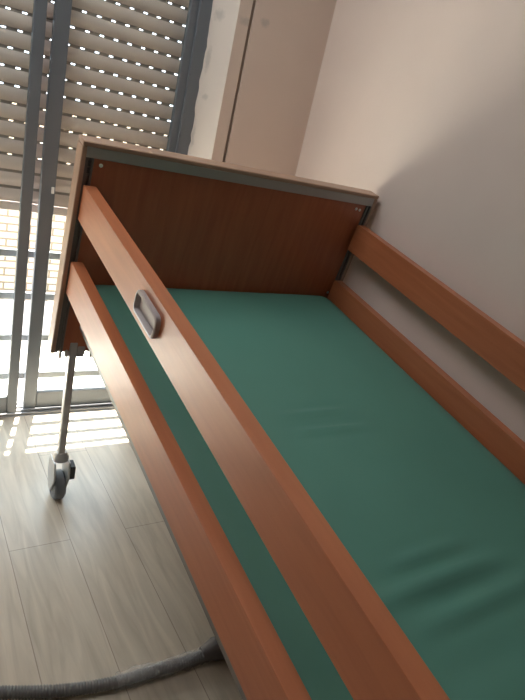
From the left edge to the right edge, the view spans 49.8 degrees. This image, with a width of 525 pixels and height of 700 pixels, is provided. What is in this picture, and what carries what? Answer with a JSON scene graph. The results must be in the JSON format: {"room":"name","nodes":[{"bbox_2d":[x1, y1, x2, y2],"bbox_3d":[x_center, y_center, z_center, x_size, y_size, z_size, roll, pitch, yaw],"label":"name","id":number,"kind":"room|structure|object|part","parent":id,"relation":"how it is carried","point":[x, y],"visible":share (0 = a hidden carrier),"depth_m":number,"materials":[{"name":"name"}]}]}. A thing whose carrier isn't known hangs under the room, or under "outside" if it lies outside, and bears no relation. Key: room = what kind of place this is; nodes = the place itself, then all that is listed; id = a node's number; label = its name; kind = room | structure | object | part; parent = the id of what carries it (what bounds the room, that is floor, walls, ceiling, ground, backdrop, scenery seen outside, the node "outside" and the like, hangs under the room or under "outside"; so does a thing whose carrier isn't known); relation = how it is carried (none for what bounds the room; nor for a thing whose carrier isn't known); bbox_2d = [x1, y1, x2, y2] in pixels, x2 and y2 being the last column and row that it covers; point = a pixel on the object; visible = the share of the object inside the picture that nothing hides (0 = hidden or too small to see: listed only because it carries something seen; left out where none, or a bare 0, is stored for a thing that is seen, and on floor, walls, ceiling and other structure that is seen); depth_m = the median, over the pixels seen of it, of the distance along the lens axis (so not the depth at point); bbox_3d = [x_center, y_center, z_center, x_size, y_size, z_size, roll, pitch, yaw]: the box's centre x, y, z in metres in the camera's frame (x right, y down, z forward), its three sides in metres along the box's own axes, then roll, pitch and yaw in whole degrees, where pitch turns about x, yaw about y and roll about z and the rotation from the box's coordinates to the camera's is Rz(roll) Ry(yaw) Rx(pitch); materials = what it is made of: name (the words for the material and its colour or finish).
{"room":"hospital room","nodes":[
{"label":"hospital room","id":0,"kind":"room"},
{"bbox_2d":[0,409,242,699],"bbox_3d":[-0.380,1.330,0.137,3.610,0.100,4.780,-1,25,-34],"label":"floor","id":1,"kind":"structure","parent":0,"point":[95,583],"depth_m":1.65,"materials":[{"name":"laminate"}]},
{"bbox_2d":[0,636,224,699],"bbox_3d":[-0.583,0.737,1.292,1.204,0.060,0.120,6,22,-19],"label":"corrugated hose","id":2,"kind":"object","parent":1,"relation":"on","point":[210,650],"visible":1,"depth_m":1.33,"materials":[{"name":"grey plastic"}]},
{"bbox_2d":[47,134,524,699],"bbox_3d":[0.310,0.386,1.180,1.000,1.172,2.142,-1,25,-34],"label":"hospital bed","id":3,"kind":"object","parent":1,"relation":"on","point":[144,222],"visible":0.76,"depth_m":1.39,"materials":[{"name":"brown wood"}]},
{"bbox_3d":[-0.617,0.155,1.784,0.022,0.400,0.028,-1,25,-34],"label":"leg","id":4,"kind":"part","parent":3,"relation":"part of","materials":[{"name":"grey paint"}]},
{"bbox_3d":[-0.437,-0.461,1.422,0.007,0.032,0.005,-1,36,-34],"label":"slot plate","id":5,"kind":"part","parent":3,"relation":"part of","materials":[{"name":"grey plastic"}]},
{"bbox_3d":[0.281,0.487,1.226,0.860,0.042,2.000,-1,36,-34],"label":"bed frame","id":6,"kind":"part","parent":3,"relation":"part of","materials":[{"name":"brown wood"}]},
{"bbox_3d":[-0.058,0.377,0.885,0.031,0.101,2.017,-1,36,-34],"label":"rail","id":7,"kind":"part","parent":3,"relation":"part of","materials":[{"name":"brown wood"}]},
{"bbox_3d":[-0.127,-0.271,1.821,1.000,0.634,0.052,-1,36,-34],"label":"headboard","id":8,"kind":"part","parent":3,"relation":"part of","materials":[{"name":"brown wood"}]},
{"bbox_3d":[-0.132,-0.254,1.828,0.932,0.592,0.033,-1,36,-34],"label":"panel","id":9,"kind":"part","parent":3,"relation":"part of","materials":[{"name":"brown wood"}]},
{"bbox_2d":[95,285,524,699],"bbox_3d":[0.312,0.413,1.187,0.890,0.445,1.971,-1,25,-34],"label":"mattress","id":10,"kind":"object","parent":3,"relation":"on","point":[431,518],"visible":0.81,"depth_m":1.25,"materials":[{"name":"green fabric"}]},
{"bbox_3d":[0.724,0.364,1.405,0.031,0.101,2.017,-1,36,-34],"label":"rail","id":11,"kind":"part","parent":3,"relation":"part of","materials":[{"name":"brown wood"}]},
{"bbox_3d":[0.791,0.184,1.299,0.031,0.095,2.017,-1,36,-34],"label":"rail","id":12,"kind":"part","parent":3,"relation":"part of","materials":[{"name":"brown wood"}]},
{"bbox_2d":[211,0,336,175],"bbox_3d":[-1.299,-0.896,1.463,3.370,2.585,0.260,-1,25,-34],"label":"wardrobe","id":13,"kind":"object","parent":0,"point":[287,40],"depth_m":2.13,"materials":[{"name":"paint"}]},
{"bbox_2d":[0,0,240,417],"bbox_3d":[-1.058,-0.667,1.758,1.890,2.265,0.265,-1,25,-34],"label":"window","id":14,"kind":"structure","parent":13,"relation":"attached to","point":[34,401],"depth_m":2.09,"materials":[{"name":"silver metal"}]},
{"bbox_3d":[-1.290,-0.693,1.601,1.232,2.107,0.022,-1,25,-34],"label":"sash","id":15,"kind":"part","parent":14,"relation":"part of","materials":[{"name":"silver metal"}]},
{"bbox_3d":[-1.256,-0.092,2.030,1.746,0.740,0.020,-1,25,-34],"label":"guard railing","id":16,"kind":"part","parent":14,"relation":"part of","materials":[{"name":"grey metal"}]},
{"bbox_2d":[0,0,188,215],"bbox_3d":[-1.007,-1.103,1.669,1.810,1.315,0.019,-1,25,-34],"label":"roller shutter","id":17,"kind":"object","parent":14,"relation":"attached to","point":[13,18],"visible":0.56,"depth_m":2.02,"materials":[{"name":"beige plastic"}]},
{"bbox_3d":[-1.073,-0.733,1.777,1.890,2.165,0.125,-1,25,-34],"label":"frame","id":18,"kind":"part","parent":14,"relation":"part of","materials":[{"name":"silver metal"}]},
{"bbox_2d":[295,0,524,441],"bbox_3d":[1.336,0.057,0.676,0.120,2.585,4.920,-1,25,-34],"label":"wall","id":19,"kind":"structure","parent":0,"point":[418,105],"depth_m":1.75,"materials":[{"name":"paint"}]},
{"label":"outside","id":20,"kind":"structure","parent":0,"visible":0},
{"bbox_2d":[0,300,104,398],"bbox_3d":[-1.496,-0.036,2.984,8.000,0.090,1.495,-1,25,-34],"label":"floor","id":21,"kind":"structure","parent":20,"point":[48,360],"depth_m":2.89,"materials":[{"name":"beige tile"}]},
{"bbox_2d":[0,102,166,300],"bbox_3d":[-1.685,-0.882,3.245,8.000,1.175,0.200,-1,25,-34],"label":"wall","id":22,"kind":"structure","parent":21,"relation":"on","point":[9,219],"depth_m":3.44,"materials":[{"name":"brick"}]}
]}

